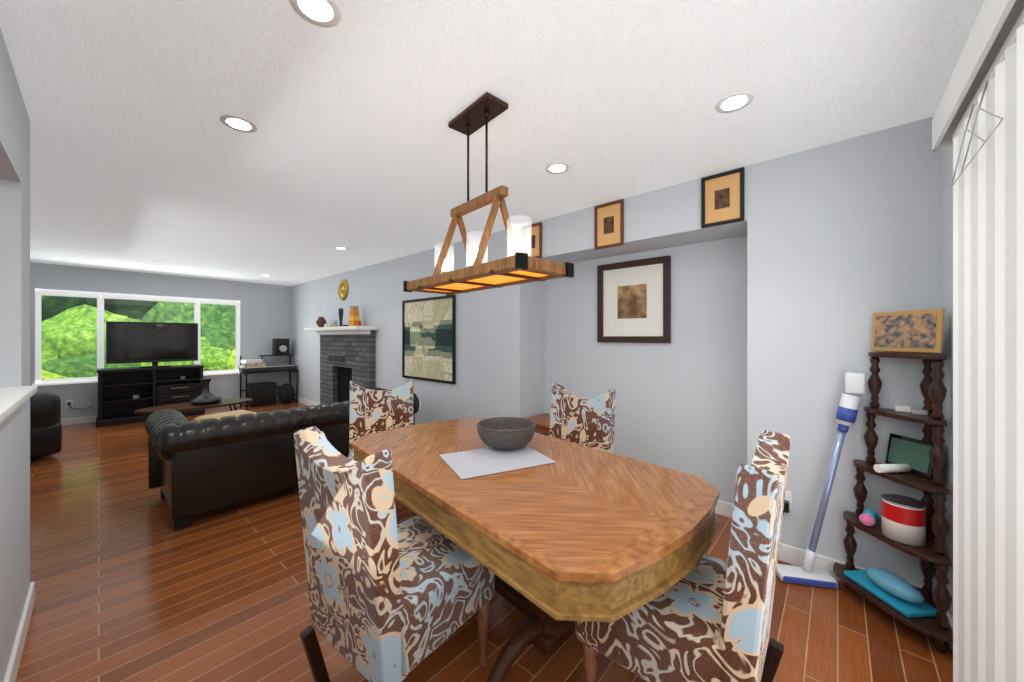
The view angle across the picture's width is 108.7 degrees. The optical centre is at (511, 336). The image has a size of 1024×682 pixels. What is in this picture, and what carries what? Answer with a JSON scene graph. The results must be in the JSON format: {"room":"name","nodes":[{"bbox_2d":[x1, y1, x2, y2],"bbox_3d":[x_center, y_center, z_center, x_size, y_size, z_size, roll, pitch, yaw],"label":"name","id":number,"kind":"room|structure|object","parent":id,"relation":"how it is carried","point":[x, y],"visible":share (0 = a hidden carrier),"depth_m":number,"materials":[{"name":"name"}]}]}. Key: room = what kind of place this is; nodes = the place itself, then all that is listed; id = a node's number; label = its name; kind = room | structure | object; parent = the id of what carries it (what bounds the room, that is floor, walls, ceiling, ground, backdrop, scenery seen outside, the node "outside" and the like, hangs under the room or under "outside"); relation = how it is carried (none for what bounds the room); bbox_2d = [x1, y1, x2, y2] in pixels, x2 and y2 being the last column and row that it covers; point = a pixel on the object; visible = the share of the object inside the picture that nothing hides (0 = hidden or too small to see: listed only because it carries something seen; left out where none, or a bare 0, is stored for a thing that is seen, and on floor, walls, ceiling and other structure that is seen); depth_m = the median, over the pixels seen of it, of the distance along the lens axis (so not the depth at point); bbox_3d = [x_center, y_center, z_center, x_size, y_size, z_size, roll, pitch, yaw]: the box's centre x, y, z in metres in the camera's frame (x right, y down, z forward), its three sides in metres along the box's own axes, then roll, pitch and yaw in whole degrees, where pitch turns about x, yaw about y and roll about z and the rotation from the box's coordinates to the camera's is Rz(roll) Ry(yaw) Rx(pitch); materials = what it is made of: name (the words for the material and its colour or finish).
{"room":"dining room","nodes":[
{"label":"dining room","id":0,"kind":"room"},
{"bbox_2d":[0,28,29,681],"bbox_3d":[-1.191,0.130,0.669,3.430,2.440,0.120,0,0,42],"label":"wall","id":1,"kind":"structure","parent":0,"point":[14,506],"depth_m":1.61,"materials":[{"name":"grey paint"}]},
{"bbox_2d":[0,385,36,423],"bbox_3d":[-1.095,0.235,0.597,3.026,0.030,0.190,0,0,42],"label":"ledge","id":2,"kind":"object","parent":1,"relation":"on","point":[13,399],"visible":1,"depth_m":1.35,"materials":[{"name":"white paint"}]},
{"bbox_2d":[3,582,34,681],"bbox_3d":[-1.158,1.298,0.717,3.444,0.105,0.034,0,0,42],"label":"baseboard","id":3,"kind":"structure","parent":1,"relation":"attached to","point":[17,649],"depth_m":1.55,"materials":[{"name":"white paint"}]},
{"bbox_2d":[30,262,290,418],"bbox_3d":[-6.343,0.130,6.260,0.200,2.440,4.540,0,0,42],"label":"wall","id":4,"kind":"structure","parent":0,"point":[59,277],"depth_m":6.73,"materials":[{"name":"grey paint"}]},
{"bbox_2d":[65,400,72,407],"bbox_3d":[-6.777,1.020,5.615,0.006,0.115,0.072,0,0,42],"label":"electrical outlet plate","id":5,"kind":"object","parent":4,"relation":"attached to","point":[66,401],"depth_m":5.61,"materials":[{"name":"white plastic"}]},
{"bbox_2d":[31,289,239,385],"bbox_3d":[-6.191,0.003,6.319,0.190,1.426,2.530,0,0,42],"label":"window","id":6,"kind":"structure","parent":4,"relation":"in","point":[101,296],"depth_m":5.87,"materials":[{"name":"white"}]},
{"bbox_2d":[61,396,278,425],"bbox_3d":[-6.187,1.298,6.275,0.014,0.105,4.310,0,0,42],"label":"baseboard","id":7,"kind":"structure","parent":4,"relation":"attached to","point":[88,419],"depth_m":5.70,"materials":[{"name":"white"}]},
{"bbox_2d":[291,226,543,433],"bbox_3d":[-2.251,0.130,5.997,6.670,2.440,0.500,0,0,42],"label":"wall","id":8,"kind":"structure","parent":0,"point":[499,352],"depth_m":4.22,"materials":[{"name":"grey paint"}]},
{"bbox_2d":[292,396,318,405],"bbox_3d":[-4.067,1.298,7.265,1.810,0.105,0.014,0,0,42],"label":"baseboard","id":9,"kind":"structure","parent":8,"relation":"attached to","point":[300,400],"depth_m":7.29,"materials":[{"name":"white paint"}]},
{"bbox_2d":[338,279,347,300],"bbox_3d":[-2.841,-0.790,6.169,0.360,0.360,0.022,0,0,42],"label":"clock","id":10,"kind":"object","parent":8,"relation":"attached to","point":[343,289],"visible":1,"depth_m":6.15,"materials":[{"name":"gold metal"}]},
{"bbox_2d":[402,295,455,383],"bbox_3d":[-1.064,0.030,4.586,1.080,1.030,0.030,0,0,42],"label":"picture","id":11,"kind":"object","parent":8,"relation":"attached to","point":[428,339],"visible":0.98,"depth_m":4.54,"materials":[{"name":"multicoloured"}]},
{"bbox_2d":[15,401,952,681],"bbox_3d":[-2.775,1.400,2.598,10.800,0.100,6.600,0,0,42],"label":"floor","id":12,"kind":"structure","parent":0,"point":[131,585],"depth_m":1.82,"materials":[{"name":"brown wood"}]},
{"bbox_2d":[30,384,61,457],"bbox_3d":[-6.107,0.810,4.192,1.950,0.980,0.980,0,0,32],"label":"loveseat","id":13,"kind":"object","parent":12,"relation":"on","point":[45,426],"visible":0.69,"depth_m":4.00,"materials":[{"name":"leather"}]},
{"bbox_2d":[96,364,204,426],"bbox_3d":[-5.958,0.925,6.092,0.490,0.850,1.260,0,0,42],"label":"tv stand","id":14,"kind":"object","parent":12,"relation":"on","point":[124,393],"visible":0.88,"depth_m":6.02,"materials":[{"name":"black wood"}]},
{"bbox_2d":[106,321,197,367],"bbox_3d":[-5.922,0.127,6.087,0.220,0.738,1.090,0,0,42],"label":"tv","id":15,"kind":"object","parent":14,"relation":"on","point":[154,343],"visible":1,"depth_m":6.03,"materials":[{"name":"black plastic"}]},
{"bbox_2d":[135,398,252,413],"bbox_3d":[-4.325,1.141,5.070,0.620,0.423,1.240,0,0,42],"label":"coffee table","id":16,"kind":"object","parent":12,"relation":"on","point":[186,406],"visible":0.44,"depth_m":4.97,"materials":[{"name":"brown wood"}]},
{"bbox_2d":[190,378,221,403],"bbox_3d":[-4.287,0.756,5.143,0.356,0.345,0.356,0,0,42],"label":"decanter","id":17,"kind":"object","parent":16,"relation":"on","point":[206,396],"visible":1,"depth_m":5.09,"materials":[{"name":"black ceramic"}]},
{"bbox_2d":[238,339,297,408],"bbox_3d":[-4.845,0.698,7.302,0.506,1.325,0.941,0,0,42],"label":"desk","id":18,"kind":"object","parent":12,"relation":"on","point":[262,393],"visible":1,"depth_m":7.23,"materials":[{"name":"black metal"}]},
{"bbox_2d":[145,387,419,530],"bbox_3d":[-2.023,0.981,3.535,0.960,0.738,2.100,0,0,42],"label":"sofa","id":19,"kind":"object","parent":12,"relation":"on","point":[202,466],"visible":0.69,"depth_m":2.80,"materials":[{"name":"black leather"}]},
{"bbox_2d":[194,410,255,421],"bbox_3d":[-2.464,0.762,3.204,0.400,0.170,0.400,0,0,30],"label":"throw cushion","id":20,"kind":"object","parent":19,"relation":"on","point":[236,413],"visible":0.19,"depth_m":3.20,"materials":[{"name":"beige fabric"}]},
{"bbox_2d":[304,326,377,403],"bbox_3d":[-2.860,0.597,5.891,1.960,1.506,0.460,0,0,42],"label":"fireplace","id":21,"kind":"object","parent":12,"relation":"on","point":[347,354],"visible":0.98,"depth_m":5.98,"materials":[{"name":"grey brick"}]},
{"bbox_2d":[316,306,360,326],"bbox_3d":[-2.824,-0.313,5.957,1.517,0.310,0.170,0,0,42],"label":"mantel decor","id":22,"kind":"object","parent":21,"relation":"on","point":[353,317],"visible":0.88,"depth_m":5.78,"materials":[{"name":"brown ceramic"}]},
{"bbox_2d":[348,378,415,517],"bbox_3d":[-0.946,0.850,2.675,0.470,1.028,0.593,0,0,-19],"label":"chair","id":23,"kind":"object","parent":12,"relation":"on","point":[373,411],"visible":0.38,"depth_m":2.84,"materials":[{"name":"fabric"}]},
{"bbox_2d":[294,426,494,681],"bbox_3d":[-0.427,0.850,1.421,0.470,1.028,0.593,0,0,37],"label":"chair","id":24,"kind":"object","parent":12,"relation":"on","point":[390,600],"visible":0.96,"depth_m":1.21,"materials":[{"name":"fabric"}]},
{"bbox_2d":[351,418,718,681],"bbox_3d":[-0.049,0.967,1.782,0.920,0.763,1.790,0,0,-42],"label":"dining table","id":25,"kind":"object","parent":12,"relation":"on","point":[568,539],"visible":0.85,"depth_m":1.27,"materials":[{"name":"brown wood"}]},
{"bbox_2d":[439,445,555,478],"bbox_3d":[-0.076,0.581,1.752,0.460,0.005,0.340,0,0,-26],"label":"placemat","id":26,"kind":"object","parent":25,"relation":"on","point":[474,463],"visible":0.83,"depth_m":1.72,"materials":[{"name":"grey fabric"}]},
{"bbox_2d":[477,417,535,449],"bbox_3d":[-0.030,0.516,1.939,0.314,0.120,0.314,0,0,42],"label":"stone bowl","id":27,"kind":"object","parent":26,"relation":"on","point":[505,433],"visible":1,"depth_m":1.84,"materials":[{"name":"grey stone"}]},
{"bbox_2d":[525,413,549,435],"bbox_3d":[0.369,1.075,3.564,0.420,0.550,0.420,0,0,42],"label":"side table","id":28,"kind":"object","parent":12,"relation":"on","point":[542,422],"visible":0.23,"depth_m":3.46,"materials":[{"name":"brown wood"}]},
{"bbox_2d":[549,383,615,452],"bbox_3d":[0.312,0.850,2.353,0.470,1.028,0.593,0,0,44],"label":"chair","id":29,"kind":"object","parent":12,"relation":"on","point":[583,421],"visible":0.33,"depth_m":2.45,"materials":[{"name":"fabric"}]},
{"bbox_2d":[575,430,790,681],"bbox_3d":[0.594,0.850,1.292,0.593,1.028,0.470,0,0,41],"label":"chair","id":30,"kind":"object","parent":12,"relation":"on","point":[707,618],"visible":0.75,"depth_m":1.08,"materials":[{"name":"fabric"}]},
{"bbox_2d":[776,372,865,588],"bbox_3d":[1.680,0.769,2.017,0.397,1.157,0.127,0,0,17],"label":"stick vacuum","id":31,"kind":"object","parent":12,"relation":"on","point":[807,573],"visible":0.98,"depth_m":1.98,"materials":[{"name":"white plastic"}]},
{"bbox_2d":[833,352,952,653],"bbox_3d":[1.810,0.715,1.780,0.382,1.270,0.383,0,0,42],"label":"etagere","id":32,"kind":"object","parent":12,"relation":"on","point":[932,555],"visible":0.88,"depth_m":1.70,"materials":[{"name":"brown wood"}]},
{"bbox_2d":[844,309,944,617],"bbox_3d":[1.863,0.560,1.782,0.234,1.374,0.300,0,0,-3],"label":"decor","id":33,"kind":"object","parent":32,"relation":"on","point":[903,519],"visible":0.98,"depth_m":1.74,"materials":[{"name":"multicoloured"}]},
{"bbox_2d":[0,0,983,285],"bbox_3d":[-2.775,-1.140,2.598,10.800,0.100,6.600,0,0,42],"label":"ceiling","id":34,"kind":"structure","parent":0,"point":[144,158],"depth_m":1.74,"materials":[{"name":"white paint"}]},
{"bbox_2d":[220,114,257,132],"bbox_3d":[-1.395,-1.087,1.875,0.155,0.004,0.155,0,0,33],"label":"recessed light","id":35,"kind":"object","parent":34,"relation":"in","point":[241,124],"depth_m":1.87,"materials":[{"name":"white"}]},
{"bbox_2d":[289,0,341,27],"bbox_3d":[-0.648,-1.087,1.212,0.155,0.004,0.155,0,0,18],"label":"recessed light","id":36,"kind":"object","parent":34,"relation":"in","point":[324,13],"depth_m":1.23,"materials":[{"name":"white"}]},
{"bbox_2d":[334,247,347,249],"bbox_3d":[-2.097,-1.087,4.507,0.155,0.004,0.155,0,0,18],"label":"recessed light","id":37,"kind":"object","parent":34,"relation":"in","point":[340,248],"depth_m":4.51,"materials":[{"name":"white"}]},
{"bbox_2d":[403,92,573,295],"bbox_3d":[-0.170,-0.668,1.782,0.315,0.836,0.936,0,0,-42],"label":"chandelier","id":38,"kind":"object","parent":34,"relation":"hanging from","point":[518,266],"visible":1,"depth_m":1.70,"materials":[{"name":"brown wood"}]},
{"bbox_2d":[545,162,568,173],"bbox_3d":[0.292,-1.087,2.367,0.155,0.004,0.155,0,0,33],"label":"recessed light","id":39,"kind":"object","parent":34,"relation":"in","point":[557,167],"depth_m":2.37,"materials":[{"name":"white"}]},
{"bbox_2d":[715,91,753,112],"bbox_3d":[1.032,-1.087,1.705,0.155,0.004,0.155,0,0,33],"label":"recessed light","id":40,"kind":"object","parent":34,"relation":"in","point":[736,101],"depth_m":1.70,"materials":[{"name":"white"}]},
{"bbox_2d":[520,166,746,262],"bbox_3d":[0.953,-0.915,3.152,1.900,0.350,0.500,0,0,42],"label":"wall","id":41,"kind":"structure","parent":0,"point":[666,217],"depth_m":2.81,"materials":[{"name":"grey paint"}]},
{"bbox_2d":[522,222,541,257],"bbox_3d":[0.189,-0.900,3.481,0.230,0.330,0.020,0,0,42],"label":"picture","id":42,"kind":"object","parent":41,"relation":"attached to","point":[535,234],"visible":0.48,"depth_m":3.46,"materials":[{"name":"brown"}]},
{"bbox_2d":[594,199,623,249],"bbox_3d":[0.779,-0.900,2.956,0.250,0.360,0.020,0,0,42],"label":"picture","id":43,"kind":"object","parent":41,"relation":"attached to","point":[609,225],"visible":1,"depth_m":2.95,"materials":[{"name":"brown"}]},
{"bbox_2d":[701,167,743,227],"bbox_3d":[1.385,-0.910,2.418,0.250,0.340,0.020,0,0,42],"label":"picture","id":44,"kind":"object","parent":41,"relation":"attached to","point":[722,198],"visible":0.98,"depth_m":2.42,"materials":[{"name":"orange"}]},
{"bbox_2d":[544,236,746,503],"bbox_3d":[1.086,0.305,3.302,1.900,2.090,0.100,0,0,42],"label":"wall","id":45,"kind":"structure","parent":0,"point":[681,402],"depth_m":2.99,"materials":[{"name":"grey paint"}]},
{"bbox_2d":[597,255,670,342],"bbox_3d":[1.056,-0.310,3.238,0.660,0.720,0.030,0,0,42],"label":"framed picture","id":46,"kind":"object","parent":45,"relation":"attached to","point":[633,301],"visible":1,"depth_m":3.21,"materials":[{"name":"brown"}]},
{"bbox_2d":[715,500,732,517],"bbox_3d":[1.053,1.298,3.254,1.914,0.105,0.014,0,0,42],"label":"baseboard","id":47,"kind":"structure","parent":45,"relation":"attached to","point":[722,508],"depth_m":2.76,"materials":[{"name":"white wood"}]},
{"bbox_2d":[747,116,941,588],"bbox_3d":[2.079,0.130,2.153,1.110,2.440,0.500,0,0,42],"label":"wall","id":48,"kind":"structure","parent":0,"point":[844,240],"depth_m":2.05,"materials":[{"name":"grey paint"}]},
{"bbox_2d":[785,491,791,510],"bbox_3d":[1.636,0.980,2.205,0.072,0.115,0.008,0,0,42],"label":"electrical outlet plate","id":49,"kind":"object","parent":48,"relation":"attached to","point":[788,495],"depth_m":2.19,"materials":[{"name":"white plastic"}]},
{"bbox_2d":[782,500,788,518],"bbox_3d":[1.565,1.161,2.197,0.147,0.373,0.091,0,0,42],"label":"charger","id":50,"kind":"object","parent":49,"relation":"attached to","point":[786,507],"visible":0.29,"depth_m":2.16,"materials":[{"name":"black plastic"}]},
{"bbox_2d":[778,543,921,587],"bbox_3d":[1.796,1.298,2.061,0.810,0.105,0.017,0,0,42],"label":"baseboard","id":51,"kind":"structure","parent":48,"relation":"attached to","point":[791,554],"depth_m":2.14,"materials":[{"name":"white"}]},
{"bbox_2d":[942,147,952,618],"bbox_3d":[1.952,0.130,1.476,0.200,2.440,0.680,0,0,42],"label":"wall","id":52,"kind":"structure","parent":0,"point":[947,258],"depth_m":1.68,"materials":[{"name":"grey paint"}]},
{"bbox_2d":[946,610,952,652],"bbox_3d":[1.866,1.298,1.540,0.014,0.105,0.660,0,0,42],"label":"baseboard","id":53,"kind":"structure","parent":52,"relation":"attached to","point":[949,620],"depth_m":1.61,"materials":[{"name":"white paint"}]},
{"bbox_3d":[1.159,-0.895,0.582,0.200,0.390,1.710,0,0,42],"label":"wall","id":54,"kind":"structure","parent":0,"visible":0},
{"bbox_2d":[932,0,1023,681],"bbox_3d":[1.103,0.228,0.746,0.091,2.204,1.880,0,0,42],"label":"vertical blinds","id":55,"kind":"object","parent":54,"relation":"attached to","point":[978,122],"visible":1,"depth_m":1.03,"materials":[{"name":"white"}]}
]}

